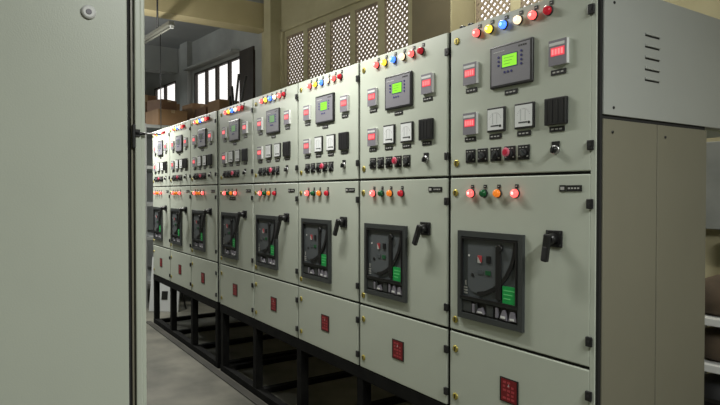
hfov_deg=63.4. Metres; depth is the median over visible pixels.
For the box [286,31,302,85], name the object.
window
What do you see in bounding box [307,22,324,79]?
window
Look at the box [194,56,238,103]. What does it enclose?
window
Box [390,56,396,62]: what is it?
lamp
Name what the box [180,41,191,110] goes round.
wall column
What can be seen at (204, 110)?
cardboard box
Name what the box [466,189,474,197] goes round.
lamp
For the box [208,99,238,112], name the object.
cardboard box
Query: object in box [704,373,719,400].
sack
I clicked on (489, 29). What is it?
lamp
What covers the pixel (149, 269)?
shelf
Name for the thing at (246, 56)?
window
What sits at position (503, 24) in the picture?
lamp
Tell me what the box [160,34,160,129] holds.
hanging cable
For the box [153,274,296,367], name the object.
stand
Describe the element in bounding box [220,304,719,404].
stand
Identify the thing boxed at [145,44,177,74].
wall
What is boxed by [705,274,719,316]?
sack
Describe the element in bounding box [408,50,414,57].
lamp
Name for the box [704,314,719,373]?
rack
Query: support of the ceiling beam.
attached to the ceiling
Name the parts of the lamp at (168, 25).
rod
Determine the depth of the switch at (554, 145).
2.33 m
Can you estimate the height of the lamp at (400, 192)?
0.041 m
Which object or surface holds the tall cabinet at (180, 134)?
on the stand at (200, 349)
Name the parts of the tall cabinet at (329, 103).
instrument door, cable chamber door, breaker door, rotary handle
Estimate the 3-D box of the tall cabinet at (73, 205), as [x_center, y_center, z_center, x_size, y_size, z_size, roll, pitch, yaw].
[-1.241,0.299,1.515,1.212,2.750,0.809,-1,1,-34]
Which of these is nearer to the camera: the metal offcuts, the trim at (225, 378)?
the trim at (225, 378)
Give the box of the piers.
[285,0,520,85]
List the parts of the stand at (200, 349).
post, post, rail, rail, cross rail, post, cross rail, post, cross rail, cross rail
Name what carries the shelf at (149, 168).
attached to the storage rack at (149, 128)
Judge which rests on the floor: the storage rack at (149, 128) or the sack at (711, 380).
the storage rack at (149, 128)
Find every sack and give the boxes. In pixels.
[704,326,719,361]
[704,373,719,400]
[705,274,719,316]
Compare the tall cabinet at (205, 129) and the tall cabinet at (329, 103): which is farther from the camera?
the tall cabinet at (205, 129)
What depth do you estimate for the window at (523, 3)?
5.27 m
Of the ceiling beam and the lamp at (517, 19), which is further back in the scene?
the ceiling beam
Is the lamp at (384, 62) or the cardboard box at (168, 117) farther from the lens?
the cardboard box at (168, 117)
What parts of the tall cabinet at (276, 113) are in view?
instrument door, cable chamber door, breaker door, rotary handle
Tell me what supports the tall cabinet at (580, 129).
on the stand at (365, 377)
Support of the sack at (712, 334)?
on the rack at (710, 366)
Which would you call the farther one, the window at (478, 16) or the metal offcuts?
the metal offcuts
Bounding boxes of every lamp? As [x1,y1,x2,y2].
[144,0,174,43]
[337,73,342,79]
[369,190,375,196]
[373,61,379,68]
[377,190,383,196]
[381,59,387,65]
[386,190,392,196]
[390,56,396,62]
[397,189,403,196]
[399,53,405,60]
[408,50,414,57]
[417,47,424,54]
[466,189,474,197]
[472,29,480,37]
[479,189,487,197]
[485,25,493,33]
[492,189,501,197]
[499,20,507,29]
[510,189,519,197]
[513,15,522,24]
[528,10,537,20]
[543,5,552,15]
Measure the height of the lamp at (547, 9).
0.041 m
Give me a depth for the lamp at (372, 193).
3.39 m
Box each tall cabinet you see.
[0,0,160,404]
[153,127,170,280]
[170,120,191,289]
[191,111,220,301]
[220,99,254,317]
[254,84,299,337]
[299,63,360,364]
[360,33,451,404]
[450,0,719,404]
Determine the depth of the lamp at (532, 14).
2.41 m
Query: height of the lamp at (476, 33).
0.041 m
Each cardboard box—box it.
[145,95,155,122]
[146,109,186,125]
[147,99,176,110]
[182,103,207,120]
[195,107,207,117]
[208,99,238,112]
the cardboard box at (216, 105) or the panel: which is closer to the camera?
the panel
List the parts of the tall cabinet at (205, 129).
instrument door, cable chamber door, breaker door, rotary handle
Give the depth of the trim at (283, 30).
7.85 m
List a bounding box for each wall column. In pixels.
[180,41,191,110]
[264,0,280,94]
[412,0,473,44]
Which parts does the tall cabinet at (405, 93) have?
cable chamber door, instrument door, breaker door, rotary handle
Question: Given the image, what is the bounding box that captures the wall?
[145,0,719,372]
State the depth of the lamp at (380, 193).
3.32 m
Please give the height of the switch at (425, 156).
0.053 m
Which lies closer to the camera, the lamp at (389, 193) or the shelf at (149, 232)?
the lamp at (389, 193)
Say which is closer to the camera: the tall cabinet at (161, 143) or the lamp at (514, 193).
the lamp at (514, 193)
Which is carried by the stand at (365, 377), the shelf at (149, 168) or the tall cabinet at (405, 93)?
the tall cabinet at (405, 93)
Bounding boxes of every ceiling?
[144,0,263,48]
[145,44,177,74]
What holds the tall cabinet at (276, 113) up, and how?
on the stand at (365, 377)
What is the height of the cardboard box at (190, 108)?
0.422 m
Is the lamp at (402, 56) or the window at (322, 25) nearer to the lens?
the lamp at (402, 56)
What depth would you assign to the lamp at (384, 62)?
3.28 m
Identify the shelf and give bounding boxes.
[146,124,169,138]
[147,166,152,172]
[147,201,152,205]
[147,230,152,239]
[147,266,151,283]
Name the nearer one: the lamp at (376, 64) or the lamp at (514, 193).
the lamp at (514, 193)
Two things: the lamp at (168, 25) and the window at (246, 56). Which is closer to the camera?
the lamp at (168, 25)
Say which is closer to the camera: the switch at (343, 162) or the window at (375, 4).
the switch at (343, 162)
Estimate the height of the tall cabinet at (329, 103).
1.852 m
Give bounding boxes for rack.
[145,123,199,307]
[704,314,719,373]
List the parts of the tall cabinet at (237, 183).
instrument door, cable chamber door, breaker door, rotary handle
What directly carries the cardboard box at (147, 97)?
on the storage rack at (149, 128)
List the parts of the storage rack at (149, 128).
post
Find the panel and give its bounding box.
[149,257,186,311]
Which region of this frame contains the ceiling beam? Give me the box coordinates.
[144,0,263,33]
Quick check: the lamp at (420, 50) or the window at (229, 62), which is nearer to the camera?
the lamp at (420, 50)
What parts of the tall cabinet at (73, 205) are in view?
frame, door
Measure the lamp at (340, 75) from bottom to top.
0.041 m
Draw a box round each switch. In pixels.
[340,160,345,167]
[422,153,428,162]
[550,141,559,154]
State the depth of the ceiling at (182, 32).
10.22 m
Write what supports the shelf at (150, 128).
attached to the storage rack at (149, 128)
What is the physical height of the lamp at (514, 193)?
0.041 m
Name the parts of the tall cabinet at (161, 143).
instrument door, cable chamber door, breaker door, rotary handle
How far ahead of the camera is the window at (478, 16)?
5.60 m
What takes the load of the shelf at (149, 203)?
attached to the storage rack at (149, 128)
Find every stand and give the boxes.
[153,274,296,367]
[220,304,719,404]
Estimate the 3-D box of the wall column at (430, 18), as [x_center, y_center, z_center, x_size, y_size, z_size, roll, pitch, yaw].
[0.825,-0.997,5.832,0.330,5.200,0.530,-1,1,-39]
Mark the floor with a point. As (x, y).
(174, 377)
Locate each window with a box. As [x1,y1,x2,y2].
[154,81,175,100]
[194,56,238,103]
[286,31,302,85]
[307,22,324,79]
[330,12,349,71]
[355,2,377,63]
[384,0,407,53]
[476,0,510,22]
[521,0,542,7]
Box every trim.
[146,321,266,404]
[183,49,239,70]
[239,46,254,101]
[280,0,411,86]
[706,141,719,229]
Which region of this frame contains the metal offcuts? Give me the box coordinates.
[229,74,246,105]
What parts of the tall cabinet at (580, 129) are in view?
cable chamber door, breaker door, instrument door, rotary handle, edge trim, panel, panel, panel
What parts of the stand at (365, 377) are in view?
post, rail, post, cross rail, post, cross rail, rail, post, cross rail, rail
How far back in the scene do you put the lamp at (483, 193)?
2.65 m
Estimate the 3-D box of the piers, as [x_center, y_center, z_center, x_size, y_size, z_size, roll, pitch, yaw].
[0.346,-2.047,6.724,0.042,0.790,4.595,-1,1,-39]
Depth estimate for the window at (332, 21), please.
7.44 m
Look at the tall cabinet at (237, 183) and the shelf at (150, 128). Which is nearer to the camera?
the tall cabinet at (237, 183)
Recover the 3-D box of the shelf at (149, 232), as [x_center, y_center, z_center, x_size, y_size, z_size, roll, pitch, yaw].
[-3.307,0.518,9.516,0.840,0.050,1.740,-1,1,-34]
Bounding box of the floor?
[146,284,413,404]
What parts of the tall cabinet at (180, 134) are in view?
instrument door, breaker door, cable chamber door, rotary handle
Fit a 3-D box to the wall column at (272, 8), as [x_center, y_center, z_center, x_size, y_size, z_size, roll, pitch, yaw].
[-1.277,-1.041,8.527,0.180,5.200,0.185,-1,1,-39]
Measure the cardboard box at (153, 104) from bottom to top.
0.162 m
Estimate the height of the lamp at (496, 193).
0.041 m

